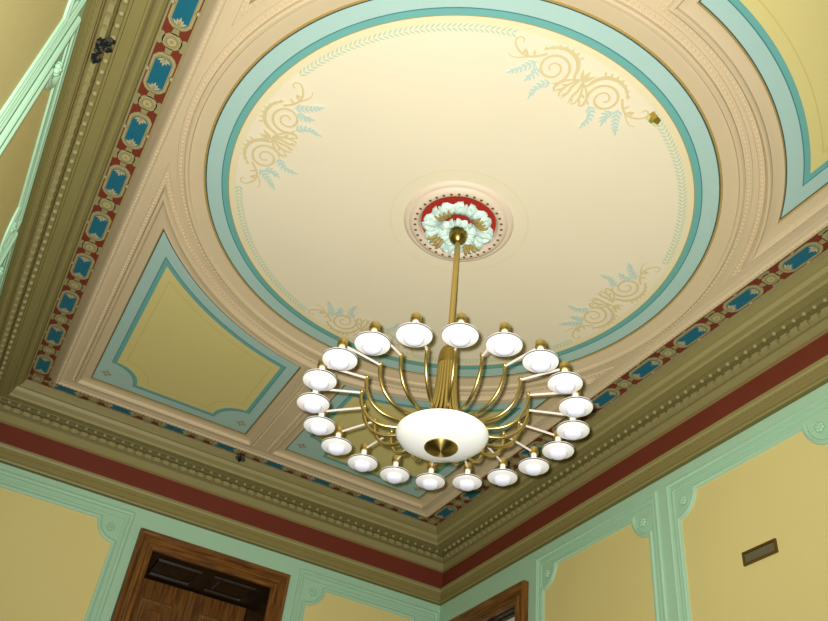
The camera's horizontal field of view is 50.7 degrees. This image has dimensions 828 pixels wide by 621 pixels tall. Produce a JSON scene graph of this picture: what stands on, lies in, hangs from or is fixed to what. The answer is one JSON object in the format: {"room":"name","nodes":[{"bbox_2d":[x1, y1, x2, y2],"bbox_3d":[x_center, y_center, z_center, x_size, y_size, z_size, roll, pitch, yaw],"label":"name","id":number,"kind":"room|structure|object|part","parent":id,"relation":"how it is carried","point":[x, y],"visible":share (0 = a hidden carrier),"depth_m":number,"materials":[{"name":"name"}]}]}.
{"room":"ornate ceremonial hall","nodes":[
{"label":"ornate ceremonial hall","id":0,"kind":"room"},
{"bbox_2d":[0,0,86,293],"bbox_3d":[-1.936,0.630,2.877,0.032,5.477,7.632,24,-43,-18],"label":"wall","id":1,"kind":"structure","parent":0,"point":[38,37],"depth_m":3.38,"materials":[{"name":"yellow paint"}]},
{"bbox_3d":[-3.040,1.695,4.590,0.020,3.548,2.948,24,-43,-18],"label":"panel moulding","id":2,"kind":"part","parent":1,"relation":"part of","materials":[{"name":"green paint"}]},
{"bbox_3d":[-1.932,0.497,2.994,0.001,3.308,1.218,24,-43,-18],"label":"painted panel","id":3,"kind":"part","parent":1,"relation":"part of","materials":[{"name":"yellow paint"}]},
{"bbox_3d":[-1.182,-0.315,1.928,0.001,3.308,1.238,24,-43,-18],"label":"painted panel","id":4,"kind":"part","parent":1,"relation":"part of","materials":[{"name":"yellow paint"}]},
{"bbox_3d":[-1.175,-0.324,1.940,0.020,3.548,1.448,24,-43,-18],"label":"panel moulding","id":5,"kind":"part","parent":1,"relation":"part of","materials":[{"name":"green paint"}]},
{"bbox_2d":[0,0,207,394],"bbox_3d":[-1.522,-1.096,4.483,0.429,0.632,7.632,24,-43,-18],"label":"crown molding","id":6,"kind":"structure","parent":1,"relation":"attached to","point":[107,112],"depth_m":5.08,"materials":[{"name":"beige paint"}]},
{"bbox_2d":[90,36,115,63],"bbox_3d":[-1.577,-1.317,4.429,0.090,0.076,0.169,24,-43,-18],"label":"spotlight","id":7,"kind":"object","parent":6,"relation":"attached to","point":[103,44],"visible":1,"depth_m":4.40,"materials":[{"name":"black metal"}]},
{"bbox_2d":[0,463,439,620],"bbox_3d":[-1.880,3.493,6.211,4.446,5.477,0.032,24,-43,-18],"label":"wall","id":8,"kind":"structure","parent":0,"point":[66,550],"depth_m":6.99,"materials":[{"name":"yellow paint"}]},
{"bbox_3d":[-3.140,2.778,5.885,1.257,3.357,0.001,24,-43,-18],"label":"painted panel","id":9,"kind":"part","parent":8,"relation":"part of","materials":[{"name":"yellow paint"}]},
{"bbox_3d":[-3.135,2.763,5.890,1.467,3.597,0.020,24,-43,-18],"label":"panel moulding","id":10,"kind":"part","parent":8,"relation":"part of","materials":[{"name":"green paint"}]},
{"bbox_2d":[110,527,290,620],"bbox_3d":[-2.063,3.981,6.157,1.352,4.634,0.716,24,-43,-18],"label":"door","id":11,"kind":"structure","parent":8,"relation":"in","point":[167,578],"depth_m":7.48,"materials":[{"name":"brown wood"}]},
{"bbox_3d":[-2.245,2.751,7.327,0.295,0.645,0.021,24,-43,-18],"label":"panel","id":12,"kind":"part","parent":11,"relation":"part of","materials":[{"name":"brown wood"}]},
{"bbox_3d":[-1.787,2.955,7.494,0.295,0.645,0.021,24,-43,-18],"label":"panel","id":13,"kind":"part","parent":11,"relation":"part of","materials":[{"name":"brown wood"}]},
{"bbox_2d":[0,373,443,605],"bbox_3d":[-1.540,1.585,7.617,4.446,0.632,0.429,24,-43,-18],"label":"crown molding","id":14,"kind":"structure","parent":8,"relation":"attached to","point":[48,429],"depth_m":7.67,"materials":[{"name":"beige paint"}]},
{"bbox_2d":[235,454,244,461],"bbox_3d":[-1.533,1.308,7.709,0.094,0.052,0.075,24,-43,-18],"label":"spotlight","id":15,"kind":"object","parent":14,"relation":"attached to","point":[238,457],"visible":1,"depth_m":7.69,"materials":[{"name":"black metal"}]},
{"bbox_3d":[-0.573,3.928,6.815,1.218,3.342,0.001,24,-43,-18],"label":"painted panel","id":16,"kind":"part","parent":8,"relation":"part of","materials":[{"name":"yellow paint"}]},
{"bbox_3d":[-0.569,3.913,6.820,1.428,3.582,0.020,24,-43,-18],"label":"panel moulding","id":17,"kind":"part","parent":8,"relation":"part of","materials":[{"name":"green paint"}]},
{"bbox_2d":[50,0,827,517],"bbox_3d":[0.252,-0.569,5.331,4.596,0.224,7.782,24,-43,-18],"label":"ceiling","id":18,"kind":"structure","parent":0,"point":[258,227],"depth_m":5.08,"materials":[{"name":"beige paint"}]},
{"bbox_3d":[-1.403,0.159,6.303,1.596,0.045,2.702,24,-43,-18],"label":"panel moulding","id":19,"kind":"part","parent":18,"relation":"part of","materials":[{"name":"beige paint"}]},
{"bbox_3d":[-1.511,0.265,6.470,1.308,0.002,1.962,24,-43,-18],"label":"painted panel","id":20,"kind":"part","parent":18,"relation":"part of","materials":[{"name":"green paint"}]},
{"bbox_3d":[0.424,-1.818,3.708,1.596,0.045,2.697,24,-43,-18],"label":"panel moulding","id":21,"kind":"part","parent":18,"relation":"part of","materials":[{"name":"beige paint"}]},
{"bbox_3d":[-0.045,0.919,7.004,1.308,0.002,1.962,24,-43,-18],"label":"painted panel","id":22,"kind":"part","parent":18,"relation":"part of","materials":[{"name":"green paint"}]},
{"bbox_3d":[0.064,0.813,6.837,1.596,0.045,2.702,24,-43,-18],"label":"panel moulding","id":23,"kind":"part","parent":18,"relation":"part of","materials":[{"name":"beige paint"}]},
{"bbox_2d":[404,181,513,261],"bbox_3d":[0.262,-0.487,5.232,0.666,0.108,0.666,24,-43,-18],"label":"ceiling medallion","id":24,"kind":"object","parent":18,"relation":"attached to","point":[431,213],"visible":0.89,"depth_m":5.17,"materials":[{"name":"white paint"}]},
{"bbox_2d":[297,226,592,490],"bbox_3d":[0.207,0.108,4.789,1.480,1.539,1.480,24,-43,-18],"label":"chandelier","id":25,"kind":"object","parent":24,"relation":"hanging from","point":[442,433],"visible":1,"depth_m":4.29,"materials":[{"name":"gold metal"}]},
{"bbox_3d":[-0.511,0.488,4.388,0.098,0.032,0.098,24,-43,-18],"label":"lamp bulb","id":26,"kind":"part","parent":25,"relation":"part of","materials":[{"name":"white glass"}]},
{"bbox_3d":[-0.508,0.463,4.409,0.169,0.043,0.169,24,-43,-18],"label":"lamp shade","id":27,"kind":"part","parent":25,"relation":"part of","materials":[{"name":"white glass"}]},
{"bbox_3d":[-0.461,0.360,4.233,0.098,0.032,0.098,24,-43,-18],"label":"lamp bulb","id":28,"kind":"part","parent":25,"relation":"part of","materials":[{"name":"white glass"}]},
{"bbox_3d":[-0.497,0.623,4.544,0.098,0.032,0.098,24,-43,-18],"label":"lamp bulb","id":29,"kind":"part","parent":25,"relation":"part of","materials":[{"name":"white glass"}]},
{"bbox_3d":[-0.458,0.335,4.254,0.169,0.043,0.169,24,-43,-18],"label":"lamp shade","id":30,"kind":"part","parent":25,"relation":"part of","materials":[{"name":"white glass"}]},
{"bbox_3d":[-0.493,0.598,4.565,0.169,0.043,0.169,24,-43,-18],"label":"lamp shade","id":31,"kind":"part","parent":25,"relation":"part of","materials":[{"name":"white glass"}]},
{"bbox_3d":[-0.419,0.752,4.686,0.098,0.032,0.098,24,-43,-18],"label":"lamp bulb","id":32,"kind":"part","parent":25,"relation":"part of","materials":[{"name":"white glass"}]},
{"bbox_3d":[-0.416,0.727,4.707,0.169,0.043,0.169,24,-43,-18],"label":"lamp shade","id":33,"kind":"part","parent":25,"relation":"part of","materials":[{"name":"white glass"}]},
{"bbox_3d":[-0.351,0.252,4.095,0.098,0.032,0.098,24,-43,-18],"label":"lamp bulb","id":34,"kind":"part","parent":25,"relation":"part of","materials":[{"name":"white glass"}]},
{"bbox_3d":[-0.348,0.226,4.116,0.169,0.043,0.169,24,-43,-18],"label":"lamp shade","id":35,"kind":"part","parent":25,"relation":"part of","materials":[{"name":"white glass"}]},
{"bbox_3d":[-0.379,0.410,4.464,0.225,0.025,0.012,8,-40,0],"label":"lamp rod","id":36,"kind":"part","parent":25,"relation":"part of","materials":[{"name":"metal"}]},
{"bbox_3d":[-0.368,0.520,4.592,0.225,0.024,0.012,-4,-42,14],"label":"lamp rod","id":37,"kind":"part","parent":25,"relation":"part of","materials":[{"name":"metal"}]},
{"bbox_3d":[-0.339,0.306,4.338,0.225,0.024,0.012,20,-42,-14],"label":"lamp rod","id":38,"kind":"part","parent":25,"relation":"part of","materials":[{"name":"metal"}]},
{"bbox_3d":[-0.304,0.625,4.708,0.225,0.023,0.012,-18,-46,27],"label":"lamp rod","id":39,"kind":"part","parent":25,"relation":"part of","materials":[{"name":"metal"}]},
{"bbox_3d":[-0.286,0.862,4.801,0.098,0.032,0.098,24,-43,-18],"label":"lamp bulb","id":40,"kind":"part","parent":25,"relation":"part of","materials":[{"name":"white glass"}]},
{"bbox_3d":[-0.283,0.836,4.822,0.169,0.043,0.169,24,-43,-18],"label":"lamp shade","id":41,"kind":"part","parent":25,"relation":"part of","materials":[{"name":"white glass"}]},
{"bbox_3d":[-0.249,0.217,4.226,0.226,0.023,0.012,33,-46,-27],"label":"lamp rod","id":42,"kind":"part","parent":25,"relation":"part of","materials":[{"name":"metal"}]},
{"bbox_3d":[-0.193,0.173,3.987,0.098,0.032,0.098,24,-43,-18],"label":"lamp bulb","id":43,"kind":"part","parent":25,"relation":"part of","materials":[{"name":"white glass"}]},
{"bbox_3d":[-0.190,0.148,4.008,0.169,0.043,0.169,24,-43,-18],"label":"lamp shade","id":44,"kind":"part","parent":25,"relation":"part of","materials":[{"name":"white glass"}]},
{"bbox_3d":[-0.196,0.715,4.802,0.012,0.022,0.225,33,-46,-27],"label":"lamp rod","id":45,"kind":"part","parent":25,"relation":"part of","materials":[{"name":"metal"}]},
{"bbox_3d":[-0.070,0.464,4.551,0.404,0.451,0.030,-5,-42,14],"label":"arm","id":46,"kind":"part","parent":25,"relation":"part of","materials":[{"name":"gold metal"}]},
{"bbox_3d":[-0.041,0.510,4.601,0.406,0.450,0.029,-18,-47,27],"label":"arm","id":47,"kind":"part","parent":25,"relation":"part of","materials":[{"name":"gold metal"}]},
{"bbox_3d":[-0.111,0.942,4.877,0.098,0.032,0.098,24,-43,-18],"label":"lamp bulb","id":48,"kind":"part","parent":25,"relation":"part of","materials":[{"name":"white glass"}]},
{"bbox_3d":[-0.108,0.917,4.898,0.169,0.043,0.169,24,-43,-18],"label":"lamp shade","id":49,"kind":"part","parent":25,"relation":"part of","materials":[{"name":"white glass"}]},
{"bbox_3d":[-0.120,0.153,4.138,0.012,0.021,0.226,-18,-46,27],"label":"lamp rod","id":50,"kind":"part","parent":25,"relation":"part of","materials":[{"name":"metal"}]},
{"bbox_3d":[-0.076,0.415,4.495,0.401,0.450,0.028,7,-40,0],"label":"arm","id":51,"kind":"part","parent":25,"relation":"part of","materials":[{"name":"gold metal"}]},
{"bbox_3d":[-0.059,0.369,4.439,0.400,0.450,0.027,19,-42,-13],"label":"arm","id":52,"kind":"part","parent":25,"relation":"part of","materials":[{"name":"gold metal"}]},
{"bbox_3d":[-0.020,0.329,4.388,0.398,0.449,0.024,33,-46,-27],"label":"arm","id":53,"kind":"part","parent":25,"relation":"part of","materials":[{"name":"gold metal"}]},
{"bbox_3d":[0.007,0.549,4.641,0.028,0.448,0.408,32,-46,-26],"label":"arm","id":54,"kind":"part","parent":25,"relation":"part of","materials":[{"name":"gold metal"}]},
{"bbox_3d":[-0.002,0.132,3.920,0.098,0.032,0.098,24,-43,-18],"label":"lamp bulb","id":55,"kind":"part","parent":25,"relation":"part of","materials":[{"name":"white glass"}]},
{"bbox_3d":[0.002,0.107,3.941,0.169,0.043,0.169,24,-43,-18],"label":"lamp shade","id":56,"kind":"part","parent":25,"relation":"part of","materials":[{"name":"white glass"}]},
{"bbox_3d":[0.037,0.301,4.348,0.024,0.447,0.398,-17,-46,26],"label":"arm","id":57,"kind":"part","parent":25,"relation":"part of","materials":[{"name":"gold metal"}]},
{"bbox_3d":[0.070,0.577,4.667,0.026,0.446,0.410,19,-42,-13],"label":"arm","id":58,"kind":"part","parent":25,"relation":"part of","materials":[{"name":"metal"}]},
{"bbox_3d":[0.089,0.985,4.906,0.098,0.032,0.098,24,-43,-18],"label":"lamp bulb","id":59,"kind":"part","parent":25,"relation":"part of","materials":[{"name":"white glass"}]},
{"bbox_3d":[0.092,0.959,4.927,0.169,0.043,0.169,24,-43,-18],"label":"lamp shade","id":60,"kind":"part","parent":25,"relation":"part of","materials":[{"name":"white glass"}]},
{"bbox_3d":[0.108,0.287,4.323,0.024,0.445,0.398,-4,-42,14],"label":"arm","id":61,"kind":"part","parent":25,"relation":"part of","materials":[{"name":"gold metal"}]},
{"bbox_3d":[0.137,0.644,4.334,0.465,0.088,0.465,24,-43,-18],"label":"lamp shade","id":62,"kind":"part","parent":25,"relation":"part of","materials":[{"name":"white glass"}]},
{"bbox_3d":[0.181,0.288,4.316,0.024,0.442,0.398,8,-40,0],"label":"arm","id":63,"kind":"part","parent":25,"relation":"part of","materials":[{"name":"gold metal"}]},
{"bbox_3d":[0.225,-0.110,4.943,0.031,1.006,0.064,-10,-43,19],"label":"rod","id":64,"kind":"part","parent":25,"relation":"part of","materials":[{"name":"gold metal"}]},
{"bbox_3d":[0.205,0.133,3.900,0.098,0.032,0.098,24,-43,-18],"label":"lamp bulb","id":65,"kind":"part","parent":25,"relation":"part of","materials":[{"name":"white glass"}]},
{"bbox_3d":[0.208,0.108,3.921,0.169,0.043,0.169,24,-43,-18],"label":"lamp shade","id":66,"kind":"part","parent":25,"relation":"part of","materials":[{"name":"white glass"}]},
{"bbox_3d":[0.255,0.305,4.326,0.026,0.440,0.399,20,-42,-14],"label":"arm","id":67,"kind":"part","parent":25,"relation":"part of","materials":[{"name":"gold metal"}]},
{"bbox_3d":[0.299,0.960,4.907,0.169,0.043,0.169,24,-43,-18],"label":"lamp shade","id":68,"kind":"part","parent":25,"relation":"part of","materials":[{"name":"white glass"}]},
{"bbox_3d":[0.295,0.985,4.887,0.098,0.032,0.098,24,-43,-18],"label":"lamp bulb","id":69,"kind":"part","parent":25,"relation":"part of","materials":[{"name":"white glass"}]},
{"bbox_3d":[0.282,0.579,4.644,0.024,0.439,0.412,-17,-46,26],"label":"arm","id":70,"kind":"part","parent":25,"relation":"part of","materials":[{"name":"gold metal"}]},
{"bbox_3d":[0.318,0.335,4.354,0.028,0.438,0.401,33,-47,-27],"label":"arm","id":71,"kind":"part","parent":25,"relation":"part of","materials":[{"name":"gold metal"}]},
{"bbox_3d":[0.364,0.375,4.395,0.403,0.437,0.029,-17,-46,26],"label":"arm","id":72,"kind":"part","parent":25,"relation":"part of","materials":[{"name":"gold metal"}]},
{"bbox_3d":[0.337,0.553,4.606,0.411,0.438,0.024,33,-46,-27],"label":"arm","id":73,"kind":"part","parent":25,"relation":"part of","materials":[{"name":"gold metal"}]},
{"bbox_3d":[0.395,0.470,4.502,0.408,0.435,0.028,8,-40,0],"label":"arm","id":74,"kind":"part","parent":25,"relation":"part of","materials":[{"name":"gold metal"}]},
{"bbox_3d":[0.391,0.422,4.447,0.406,0.436,0.030,-4,-42,13],"label":"arm","id":75,"kind":"part","parent":25,"relation":"part of","materials":[{"name":"gold metal"}]},
{"bbox_3d":[0.435,0.782,4.817,0.012,0.013,0.225,-17,-46,27],"label":"lamp rod","id":76,"kind":"part","parent":25,"relation":"part of","materials":[{"name":"metal"}]},
{"bbox_3d":[0.490,0.919,4.840,0.169,0.043,0.169,24,-43,-18],"label":"lamp shade","id":77,"kind":"part","parent":25,"relation":"part of","materials":[{"name":"white glass"}]},
{"bbox_3d":[0.487,0.945,4.819,0.098,0.032,0.098,24,-43,-18],"label":"lamp bulb","id":78,"kind":"part","parent":25,"relation":"part of","materials":[{"name":"white glass"}]},
{"bbox_3d":[0.376,0.515,4.557,0.410,0.436,0.027,20,-42,-14],"label":"arm","id":79,"kind":"part","parent":25,"relation":"part of","materials":[{"name":"gold metal"}]},
{"bbox_3d":[0.405,0.176,3.930,0.098,0.032,0.098,24,-43,-18],"label":"lamp bulb","id":80,"kind":"part","parent":25,"relation":"part of","materials":[{"name":"white glass"}]},
{"bbox_3d":[0.408,0.150,3.951,0.169,0.043,0.169,24,-43,-18],"label":"lamp shade","id":81,"kind":"part","parent":25,"relation":"part of","materials":[{"name":"white glass"}]},
{"bbox_3d":[0.565,0.719,4.729,0.225,0.014,0.012,33,-46,-27],"label":"lamp rod","id":82,"kind":"part","parent":25,"relation":"part of","materials":[{"name":"metal"}]},
{"bbox_3d":[0.512,0.220,4.153,0.012,0.013,0.225,33,-46,-27],"label":"lamp rod","id":83,"kind":"part","parent":25,"relation":"part of","materials":[{"name":"metal"}]},
{"bbox_3d":[0.648,0.841,4.733,0.169,0.043,0.169,24,-43,-18],"label":"lamp shade","id":84,"kind":"part","parent":25,"relation":"part of","materials":[{"name":"white glass"}]},
{"bbox_3d":[0.645,0.866,4.712,0.098,0.032,0.098,24,-43,-18],"label":"lamp bulb","id":85,"kind":"part","parent":25,"relation":"part of","materials":[{"name":"white glass"}]},
{"bbox_3d":[0.654,0.630,4.616,0.225,0.015,0.012,20,-42,-14],"label":"lamp rod","id":86,"kind":"part","parent":25,"relation":"part of","materials":[{"name":"metal"}]},
{"bbox_3d":[0.620,0.310,4.246,0.225,0.014,0.012,-17,-46,27],"label":"lamp rod","id":87,"kind":"part","parent":25,"relation":"part of","materials":[{"name":"metal"}]},
{"bbox_3d":[0.584,0.231,4.027,0.169,0.043,0.169,24,-43,-18],"label":"lamp shade","id":88,"kind":"part","parent":25,"relation":"part of","materials":[{"name":"white glass"}]},
{"bbox_3d":[0.580,0.256,4.006,0.098,0.032,0.098,24,-43,-18],"label":"lamp bulb","id":89,"kind":"part","parent":25,"relation":"part of","materials":[{"name":"white glass"}]},
{"bbox_3d":[0.683,0.415,4.362,0.225,0.015,0.012,-4,-42,14],"label":"lamp rod","id":90,"kind":"part","parent":25,"relation":"part of","materials":[{"name":"metal"}]},
{"bbox_3d":[0.695,0.525,4.490,0.225,0.015,0.012,8,-40,0],"label":"lamp rod","id":91,"kind":"part","parent":25,"relation":"part of","materials":[{"name":"metal"}]},
{"bbox_3d":[0.758,0.732,4.595,0.169,0.043,0.169,24,-43,-18],"label":"lamp shade","id":92,"kind":"part","parent":25,"relation":"part of","materials":[{"name":"white glass"}]},
{"bbox_3d":[0.755,0.757,4.574,0.098,0.032,0.098,24,-43,-18],"label":"lamp bulb","id":93,"kind":"part","parent":25,"relation":"part of","materials":[{"name":"white glass"}]},
{"bbox_3d":[0.716,0.340,4.141,0.169,0.043,0.169,24,-43,-18],"label":"lamp shade","id":94,"kind":"part","parent":25,"relation":"part of","materials":[{"name":"white glass"}]},
{"bbox_3d":[0.713,0.366,4.120,0.098,0.032,0.098,24,-43,-18],"label":"lamp bulb","id":95,"kind":"part","parent":25,"relation":"part of","materials":[{"name":"white glass"}]},
{"bbox_3d":[0.808,0.604,4.440,0.169,0.043,0.169,24,-43,-18],"label":"lamp shade","id":96,"kind":"part","parent":25,"relation":"part of","materials":[{"name":"white glass"}]},
{"bbox_3d":[0.805,0.629,4.419,0.098,0.032,0.098,24,-43,-18],"label":"lamp bulb","id":97,"kind":"part","parent":25,"relation":"part of","materials":[{"name":"white glass"}]},
{"bbox_3d":[0.794,0.469,4.284,0.169,0.043,0.169,24,-43,-18],"label":"lamp shade","id":98,"kind":"part","parent":25,"relation":"part of","materials":[{"name":"white glass"}]},
{"bbox_3d":[0.791,0.494,4.263,0.098,0.032,0.098,24,-43,-18],"label":"lamp bulb","id":99,"kind":"part","parent":25,"relation":"part of","materials":[{"name":"white glass"}]},
{"bbox_3d":[0.244,-0.504,5.275,3.354,0.039,3.455,24,-43,-18],"label":"ring moulding","id":100,"kind":"part","parent":18,"relation":"part of","materials":[{"name":"beige paint"}]},
{"bbox_2d":[645,111,660,127],"bbox_3d":[1.255,-0.996,4.559,0.088,0.004,0.058,33,-46,-27],"label":"sprinkler","id":101,"kind":"object","parent":18,"relation":"attached to","point":[652,117],"visible":1,"depth_m":4.56,"materials":[{"name":"gold metal"}]},
{"bbox_3d":[1.890,-1.164,4.242,1.596,0.045,2.697,24,-43,-18],"label":"panel moulding","id":102,"kind":"part","parent":18,"relation":"part of","materials":[{"name":"beige paint"}]},
{"bbox_3d":[2.003,-1.297,4.094,1.308,0.002,1.954,24,-43,-18],"label":"painted panel","id":103,"kind":"part","parent":18,"relation":"part of","materials":[{"name":"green paint"}]},
{"bbox_2d":[439,383,827,620],"bbox_3d":[1.890,2.337,4.269,0.032,5.477,7.632,24,-43,-18],"label":"wall","id":104,"kind":"structure","parent":0,"point":[671,550],"depth_m":5.51,"materials":[{"name":"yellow paint"}]},
{"bbox_2d":[449,580,528,620],"bbox_3d":[0.399,4.304,6.105,0.190,4.577,1.352,24,-43,-18],"label":"door","id":105,"kind":"structure","parent":104,"relation":"in","point":[511,604],"depth_m":7.27,"materials":[{"name":"brown wood"}]},
{"bbox_3d":[0.442,4.383,6.075,0.045,4.427,1.070,24,-43,-18],"label":"frame","id":106,"kind":"part","parent":105,"relation":"part of","materials":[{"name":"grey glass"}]},
{"bbox_3d":[1.170,3.008,5.460,0.001,3.333,1.230,24,-43,-18],"label":"painted panel","id":107,"kind":"part","parent":104,"relation":"part of","materials":[{"name":"yellow paint"}]},
{"bbox_3d":[1.165,2.994,5.467,0.020,3.573,1.440,24,-43,-18],"label":"panel moulding","id":108,"kind":"part","parent":104,"relation":"part of","materials":[{"name":"green paint"}]},
{"bbox_2d":[431,227,827,605],"bbox_3d":[1.960,0.457,5.751,0.429,0.632,7.632,24,-43,-18],"label":"crown molding","id":109,"kind":"structure","parent":104,"relation":"attached to","point":[764,348],"depth_m":6.20,"materials":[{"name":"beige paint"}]},
{"bbox_3d":[1.912,2.186,4.407,0.020,3.573,1.436,24,-43,-18],"label":"panel moulding","id":110,"kind":"part","parent":104,"relation":"part of","materials":[{"name":"green paint"}]},
{"bbox_3d":[1.916,2.200,4.399,0.001,3.333,1.226,24,-43,-18],"label":"painted panel","id":111,"kind":"part","parent":104,"relation":"part of","materials":[{"name":"yellow paint"}]},
{"bbox_2d":[742,538,778,566],"bbox_3d":[2.012,1.409,5.086,0.015,0.086,0.258,24,-43,-18],"label":"air vent","id":112,"kind":"object","parent":104,"relation":"in","point":[766,549],"visible":1,"depth_m":5.08,"materials":[{"name":"brown metal"}]}
]}

